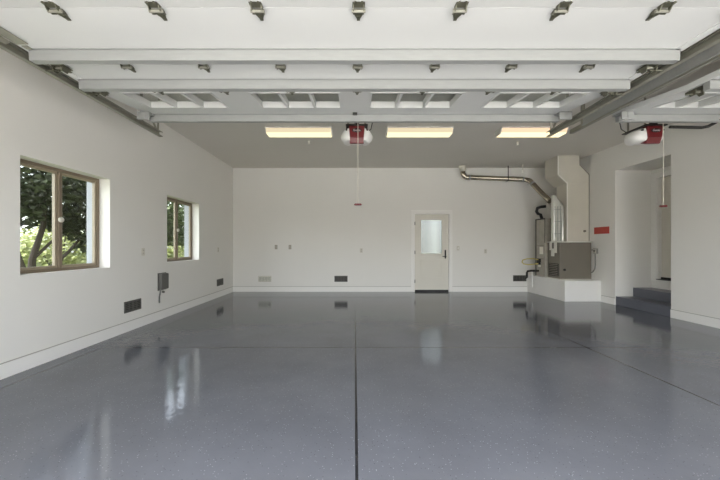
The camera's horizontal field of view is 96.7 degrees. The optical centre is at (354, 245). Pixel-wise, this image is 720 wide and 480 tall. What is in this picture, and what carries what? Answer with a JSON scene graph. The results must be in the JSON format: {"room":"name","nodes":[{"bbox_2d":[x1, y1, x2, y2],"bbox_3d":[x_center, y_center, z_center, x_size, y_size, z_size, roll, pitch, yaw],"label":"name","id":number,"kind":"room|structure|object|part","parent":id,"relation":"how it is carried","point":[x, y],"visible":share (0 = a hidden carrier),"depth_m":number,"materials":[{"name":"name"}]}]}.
{"room":"residential garage","nodes":[
{"label":"residential garage","id":0,"kind":"room"},
{"bbox_2d":[0,35,232,362],"bbox_3d":[-3.375,-0.430,4.415,0.270,3.300,8.530,0,0,0],"label":"wall","id":1,"kind":"structure","parent":0,"point":[44,120],"depth_m":4.21,"materials":[{"name":"white paint"}]},
{"bbox_2d":[20,159,98,273],"bbox_3d":[-3.445,-0.300,3.670,0.190,1.170,1.140,0,0,0],"label":"window","id":2,"kind":"structure","parent":1,"relation":"in","point":[92,183],"depth_m":3.68,"materials":[{"name":"beige wood"}]},
{"bbox_3d":[-3.410,-0.300,3.393,0.036,1.100,0.517,0,0,0],"label":"sash","id":3,"kind":"part","parent":2,"relation":"part of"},
{"bbox_3d":[-3.410,-0.300,3.946,0.036,1.100,0.517,0,0,0],"label":"sash","id":4,"kind":"part","parent":2,"relation":"part of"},
{"bbox_2d":[0,286,232,379],"bbox_3d":[-3.233,1.147,4.465,0.014,0.145,8.130,0,0,0],"label":"baseboard","id":5,"kind":"structure","parent":1,"relation":"attached to","point":[20,364],"depth_m":3.90,"materials":[{"name":"white paint"}]},
{"bbox_2d":[124,298,140,313],"bbox_3d":[-3.234,0.870,4.670,0.012,0.160,0.350,0,0,0],"label":"air vent","id":6,"kind":"object","parent":1,"relation":"in","point":[129,306],"visible":1,"depth_m":4.66,"materials":[{"name":"grey metal"}]},
{"bbox_2d":[141,248,144,255],"bbox_3d":[-3.235,0.090,4.900,0.010,0.116,0.072,0,0,0],"label":"wall outlet","id":7,"kind":"object","parent":1,"relation":"attached to","point":[142,249],"visible":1,"depth_m":4.89,"materials":[{"name":"plastic"}]},
{"bbox_2d":[158,272,168,302],"bbox_3d":[-3.208,0.695,5.375,0.065,0.490,0.230,0,0,0],"label":"cable box","id":8,"kind":"object","parent":1,"relation":"attached to","point":[163,278],"visible":1,"depth_m":5.32,"materials":[{"name":"grey plastic"}]},
{"bbox_2d":[167,197,191,261],"bbox_3d":[-3.445,-0.300,6.100,0.190,1.170,1.140,0,0,0],"label":"window","id":9,"kind":"structure","parent":1,"relation":"in","point":[187,206],"depth_m":6.53,"materials":[{"name":"beige wood"}]},
{"bbox_3d":[-3.410,-0.300,5.824,0.036,1.100,0.517,0,0,0],"label":"sash","id":10,"kind":"part","parent":9,"relation":"part of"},
{"bbox_3d":[-3.410,-0.300,6.377,0.036,1.100,0.517,0,0,0],"label":"sash","id":11,"kind":"part","parent":9,"relation":"part of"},
{"bbox_2d":[217,278,222,285],"bbox_3d":[-3.234,0.870,7.700,0.012,0.160,0.350,0,0,0],"label":"air vent","id":12,"kind":"object","parent":1,"relation":"in","point":[219,281],"visible":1,"depth_m":7.67,"materials":[{"name":"grey metal"}]},
{"bbox_2d":[0,292,719,479],"bbox_3d":[1.415,1.295,4.415,9.870,0.150,8.630,0,0,0],"label":"floor","id":13,"kind":"structure","parent":0,"point":[234,385],"depth_m":2.63,"materials":[{"name":"grey concrete"}]},
{"bbox_2d":[527,275,600,301],"bbox_3d":[4.999,0.990,7.764,0.798,0.460,1.528,0,0,0],"label":"platform","id":14,"kind":"object","parent":13,"relation":"on","point":[566,290],"visible":0.77,"depth_m":7.01,"materials":[{"name":"white paint"}]},
{"bbox_2d":[522,205,591,286],"bbox_3d":[4.766,0.003,7.683,1.237,2.035,0.885,0,0,0],"label":"furnace","id":15,"kind":"object","parent":14,"relation":"on","point":[553,259],"visible":0.98,"depth_m":7.36,"materials":[{"name":"grey metal"}]},
{"bbox_3d":[4.596,0.035,7.923,0.008,1.420,0.405,0,0,0],"label":"cabinet frame","id":16,"kind":"part","parent":15,"relation":"part of","materials":[{"name":"metal"}]},
{"bbox_2d":[549,263,557,275],"bbox_3d":[4.653,0.549,7.485,0.010,0.262,0.310,0,0,0],"label":"grille","id":17,"kind":"object","parent":15,"relation":"attached to","point":[553,267],"depth_m":7.48,"materials":[{"name":"grey metal"}]},
{"bbox_2d":[551,195,563,240],"bbox_3d":[4.746,-0.643,7.516,0.252,1.073,0.211,0,0,0],"label":"duct","id":18,"kind":"object","parent":15,"relation":"attached to","point":[557,208],"visible":0.92,"depth_m":7.42,"materials":[{"name":"metal"}]},
{"bbox_2d":[545,156,588,240],"bbox_3d":[5.026,-1.093,7.580,0.729,1.971,0.520,0,0,0],"label":"air duct","id":19,"kind":"object","parent":15,"relation":"attached to","point":[571,180],"visible":0.9,"depth_m":7.35,"materials":[{"name":"metal"}]},
{"bbox_2d":[616,288,670,316],"bbox_3d":[5.781,1.040,6.045,0.738,0.360,1.170,0,0,0],"label":"steps","id":20,"kind":"structure","parent":13,"relation":"on","point":[652,300],"depth_m":6.12,"materials":[{"name":"grey paint"}]},
{"bbox_2d":[233,168,556,285],"bbox_3d":[1.140,-0.430,8.605,8.760,3.300,0.150,0,0,0],"label":"wall","id":21,"kind":"structure","parent":0,"point":[313,211],"depth_m":8.53,"materials":[{"name":"white paint"}]},
{"bbox_2d":[258,276,270,281],"bbox_3d":[-2.390,0.875,8.524,0.350,0.160,0.012,0,0,0],"label":"air vent","id":22,"kind":"object","parent":21,"relation":"in","point":[260,278],"visible":1,"depth_m":8.53,"materials":[{"name":"beige metal"}]},
{"bbox_2d":[334,276,347,281],"bbox_3d":[-0.360,0.875,8.524,0.350,0.160,0.012,0,0,0],"label":"air vent","id":23,"kind":"object","parent":21,"relation":"in","point":[336,278],"visible":1,"depth_m":8.53,"materials":[{"name":"grey metal"}]},
{"bbox_2d":[233,286,526,291],"bbox_3d":[0.687,1.147,8.523,7.826,0.145,0.014,0,0,0],"label":"baseboard","id":24,"kind":"structure","parent":21,"relation":"attached to","point":[235,288],"depth_m":8.52,"materials":[{"name":"white paint"}]},
{"bbox_2d":[411,210,451,291],"bbox_3d":[2.054,0.135,8.566,1.093,2.170,0.168,0,0,0],"label":"door","id":25,"kind":"structure","parent":21,"relation":"in","point":[431,230],"depth_m":8.55,"materials":[{"name":"white paint"}]},
{"bbox_3d":[2.055,-0.247,8.573,0.560,0.895,0.010,0,0,0],"label":"pane","id":26,"kind":"part","parent":25,"relation":"part of","materials":[{"name":"white glass"}]},
{"bbox_3d":[2.055,0.615,8.543,0.580,0.490,0.014,0,0,0],"label":"panel","id":27,"kind":"part","parent":25,"relation":"part of","materials":[{"name":"beige paint"}]},
{"bbox_2d":[513,275,525,280],"bbox_3d":[4.400,0.860,8.524,0.350,0.160,0.012,0,0,0],"label":"air vent","id":28,"kind":"object","parent":21,"relation":"in","point":[515,277],"visible":0.89,"depth_m":8.53,"materials":[{"name":"grey metal"}]},
{"bbox_2d":[138,28,719,167],"bbox_3d":[1.040,-2.140,4.415,9.120,0.120,8.630,0,0,0],"label":"ceiling","id":29,"kind":"structure","parent":0,"point":[238,145],"depth_m":6.43,"materials":[{"name":"paint"}]},
{"bbox_2d":[0,42,162,136],"bbox_3d":[-2.533,-0.441,2.309,0.098,3.281,3.722,0,0,0],"label":"door track","id":30,"kind":"object","parent":29,"relation":"hanging from","point":[11,48],"visible":0.62,"depth_m":2.89,"materials":[{"name":"grey metal"}]},
{"bbox_2d":[0,0,719,123],"bbox_3d":[0.000,-1.497,2.738,4.980,0.235,2.788,0,0,0],"label":"garage door","id":31,"kind":"structure","parent":30,"relation":"attached to","point":[231,51],"depth_m":2.38,"materials":[{"name":"white metal"}]},
{"bbox_3d":[-2.395,-1.432,2.240,0.100,0.044,0.240,0,0,0],"label":"carrier plate","id":32,"kind":"part","parent":31,"relation":"part of","materials":[{"name":"white metal"}]},
{"bbox_2d":[265,126,332,137],"bbox_3d":[-0.980,-2.029,5.735,1.164,0.102,0.330,0,0,0],"label":"ceiling lamp","id":33,"kind":"object","parent":29,"relation":"attached to","point":[271,131],"visible":1,"depth_m":5.61,"materials":[{"name":"white paint"}]},
{"bbox_2d":[341,123,372,145],"bbox_3d":[0.035,-1.718,2.480,0.443,0.725,4.160,0,0,0],"label":"garage door opener","id":34,"kind":"object","parent":29,"relation":"hanging from","point":[354,134],"visible":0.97,"depth_m":4.22,"materials":[{"name":"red plastic"}]},
{"bbox_3d":[0.030,-1.587,4.370,0.290,0.015,0.380,0,0,0],"label":"mounting plate","id":35,"kind":"part","parent":34,"relation":"part of","materials":[{"name":"metal"}]},
{"bbox_2d":[385,126,453,137],"bbox_3d":[1.150,-2.029,5.735,1.164,0.102,0.330,0,0,0],"label":"ceiling lamp","id":36,"kind":"object","parent":29,"relation":"attached to","point":[391,131],"visible":1,"depth_m":5.61,"materials":[{"name":"white paint"}]},
{"bbox_2d":[458,165,550,202],"bbox_3d":[3.812,-1.547,8.250,2.133,1.067,0.716,0,0,21],"label":"flue pipe","id":37,"kind":"object","parent":29,"relation":"hanging from","point":[530,181],"visible":0.99,"depth_m":8.29,"materials":[{"name":"metal"}]},
{"bbox_2d":[494,126,568,137],"bbox_3d":[3.150,-2.029,5.735,1.164,0.102,0.330,0,0,0],"label":"ceiling lamp","id":38,"kind":"object","parent":29,"relation":"attached to","point":[504,131],"visible":0.99,"depth_m":5.62,"materials":[{"name":"white paint"}]},
{"bbox_2d":[546,29,719,136],"bbox_3d":[2.533,-0.441,2.309,0.098,3.281,3.722,0,0,0],"label":"door track","id":39,"kind":"object","parent":29,"relation":"hanging from","point":[713,39],"visible":0.62,"depth_m":2.80,"materials":[{"name":"grey metal"}]},
{"bbox_2d":[619,97,667,145],"bbox_3d":[3.946,-1.718,2.480,0.443,0.725,4.160,0,0,0],"label":"garage door opener","id":40,"kind":"object","parent":29,"relation":"hanging from","point":[651,133],"visible":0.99,"depth_m":4.24,"materials":[{"name":"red plastic"}]},
{"bbox_3d":[3.950,-1.587,4.370,0.290,0.015,0.380,0,0,0],"label":"mounting plate","id":41,"kind":"part","parent":40,"relation":"part of","materials":[{"name":"metal"}]},
{"bbox_2d":[659,123,666,206],"bbox_3d":[3.955,-1.081,4.100,0.100,1.166,0.026,0,0,0],"label":"pull cord","id":42,"kind":"object","parent":40,"relation":"hanging from","point":[663,205],"visible":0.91,"depth_m":4.10,"materials":[{"name":"white fabric"}]},
{"bbox_3d":[3.955,-1.093,4.100,0.007,1.142,0.007,0,0,-23],"label":"cord","id":43,"kind":"part","parent":42,"relation":"part of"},
{"bbox_2d":[570,42,719,133],"bbox_3d":[2.942,-0.440,2.433,0.065,3.280,3.985,0,0,0],"label":"door track","id":44,"kind":"object","parent":29,"relation":"hanging from","point":[711,54],"visible":0.59,"depth_m":3.11,"materials":[{"name":"metal"}]},
{"bbox_3d":[5.327,-0.440,2.374,0.089,3.280,3.852,0,0,0],"label":"door track","id":45,"kind":"object","parent":29,"relation":"hanging from","visible":0},
{"bbox_2d":[612,69,719,128],"bbox_3d":[4.170,-1.497,2.691,2.220,0.235,2.694,0,0,0],"label":"garage door","id":46,"kind":"structure","parent":45,"relation":"attached to","point":[698,101],"depth_m":3.52,"materials":[{"name":"white metal"}]},
{"bbox_3d":[4.239,-1.522,3.904,0.561,0.119,0.268,0,0,0],"label":"lift arm","id":47,"kind":"part","parent":46,"relation":"part of","materials":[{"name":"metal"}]},
{"bbox_2d":[621,156,670,295],"bbox_3d":[5.905,-0.223,6.045,0.770,2.886,1.410,0,0,0],"label":"wall","id":48,"kind":"structure","parent":0,"point":[635,181],"depth_m":6.63,"materials":[{"name":"white paint"}]},
{"bbox_2d":[651,170,670,280],"bbox_3d":[6.200,-0.385,6.064,0.160,2.190,1.127,0,0,0],"label":"door","id":49,"kind":"structure","parent":48,"relation":"in","point":[660,216],"depth_m":6.49,"materials":[{"name":"white paint"}]},
{"bbox_2d":[580,123,719,318],"bbox_3d":[5.460,-0.430,4.340,0.120,3.300,8.380,0,0,0],"label":"wall","id":50,"kind":"structure","parent":0,"point":[694,153],"depth_m":5.30,"materials":[{"name":"white paint"}]},
{"bbox_2d":[591,248,597,272],"bbox_3d":[5.369,0.331,7.176,0.062,0.561,0.172,0,0,0],"label":"switch box","id":51,"kind":"object","parent":50,"relation":"attached to","point":[595,250],"visible":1,"depth_m":7.14,"materials":[{"name":"metal"}]},
{"bbox_2d":[594,226,608,233],"bbox_3d":[5.394,-0.340,6.990,0.012,0.150,0.420,0,0,0],"label":"wall sign","id":52,"kind":"object","parent":50,"relation":"attached to","point":[597,230],"visible":1,"depth_m":6.98,"materials":[{"name":"red plastic"}]},
{"bbox_2d":[601,295,719,328],"bbox_3d":[5.393,1.147,3.697,0.014,0.145,6.595,0,0,0],"label":"baseboard","id":53,"kind":"structure","parent":50,"relation":"attached to","point":[681,315],"depth_m":5.13,"materials":[{"name":"white paint"}]},
{"label":"outside","id":54,"kind":"structure","parent":0,"visible":0},
{"bbox_3d":[-10.000,1.395,25.050,70.000,0.250,49.900,0,0,0],"label":"ground","id":55,"kind":"structure","parent":54,"visible":0},
{"bbox_2d":[20,232,46,266],"bbox_3d":[-9.293,0.398,8.205,2.084,1.795,2.101,0,0,0],"label":"shrub","id":56,"kind":"object","parent":55,"relation":"on","point":[25,247],"visible":0.12,"depth_m":8.47,"materials":[{"name":"green plant"}]},
{"bbox_2d":[20,166,86,267],"bbox_3d":[-6.368,-0.947,7.417,2.853,4.460,4.147,0,0,0],"label":"tree","id":57,"kind":"object","parent":55,"relation":"on","point":[35,188],"visible":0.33,"depth_m":6.48,"materials":[{"name":"green plant"}]},
{"bbox_2d":[20,224,86,265],"bbox_3d":[-9.790,0.197,10.612,2.188,2.195,2.270,0,0,0],"label":"shrub","id":58,"kind":"object","parent":55,"relation":"on","point":[72,259],"visible":0.27,"depth_m":10.30,"materials":[{"name":"green plant"}]},
{"bbox_3d":[-9.797,0.455,10.587,0.969,1.679,0.969,0,0,-15],"label":"stem","id":59,"kind":"part","parent":58,"relation":"part of","materials":[{"name":"grey plant"}]},
{"bbox_2d":[20,201,86,262],"bbox_3d":[-14.495,-1.846,15.957,3.769,6.412,3.738,0,0,0],"label":"shrub","id":60,"kind":"object","parent":55,"relation":"on","point":[21,230],"visible":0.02,"depth_m":15.09,"materials":[{"name":"plant"}]},
{"bbox_2d":[167,201,183,248],"bbox_3d":[-6.966,-0.853,11.960,2.040,4.279,4.531,0,0,5],"label":"tree","id":61,"kind":"object","parent":55,"relation":"on","point":[180,206],"visible":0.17,"depth_m":11.77,"materials":[{"name":"green plant"}]},
{"bbox_2d":[167,242,183,257],"bbox_3d":[-9.205,0.139,15.906,2.449,2.312,2.427,0,0,0],"label":"shrub","id":62,"kind":"object","parent":55,"relation":"on","point":[169,250],"visible":0.1,"depth_m":15.65,"materials":[{"name":"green plant"}]}
]}

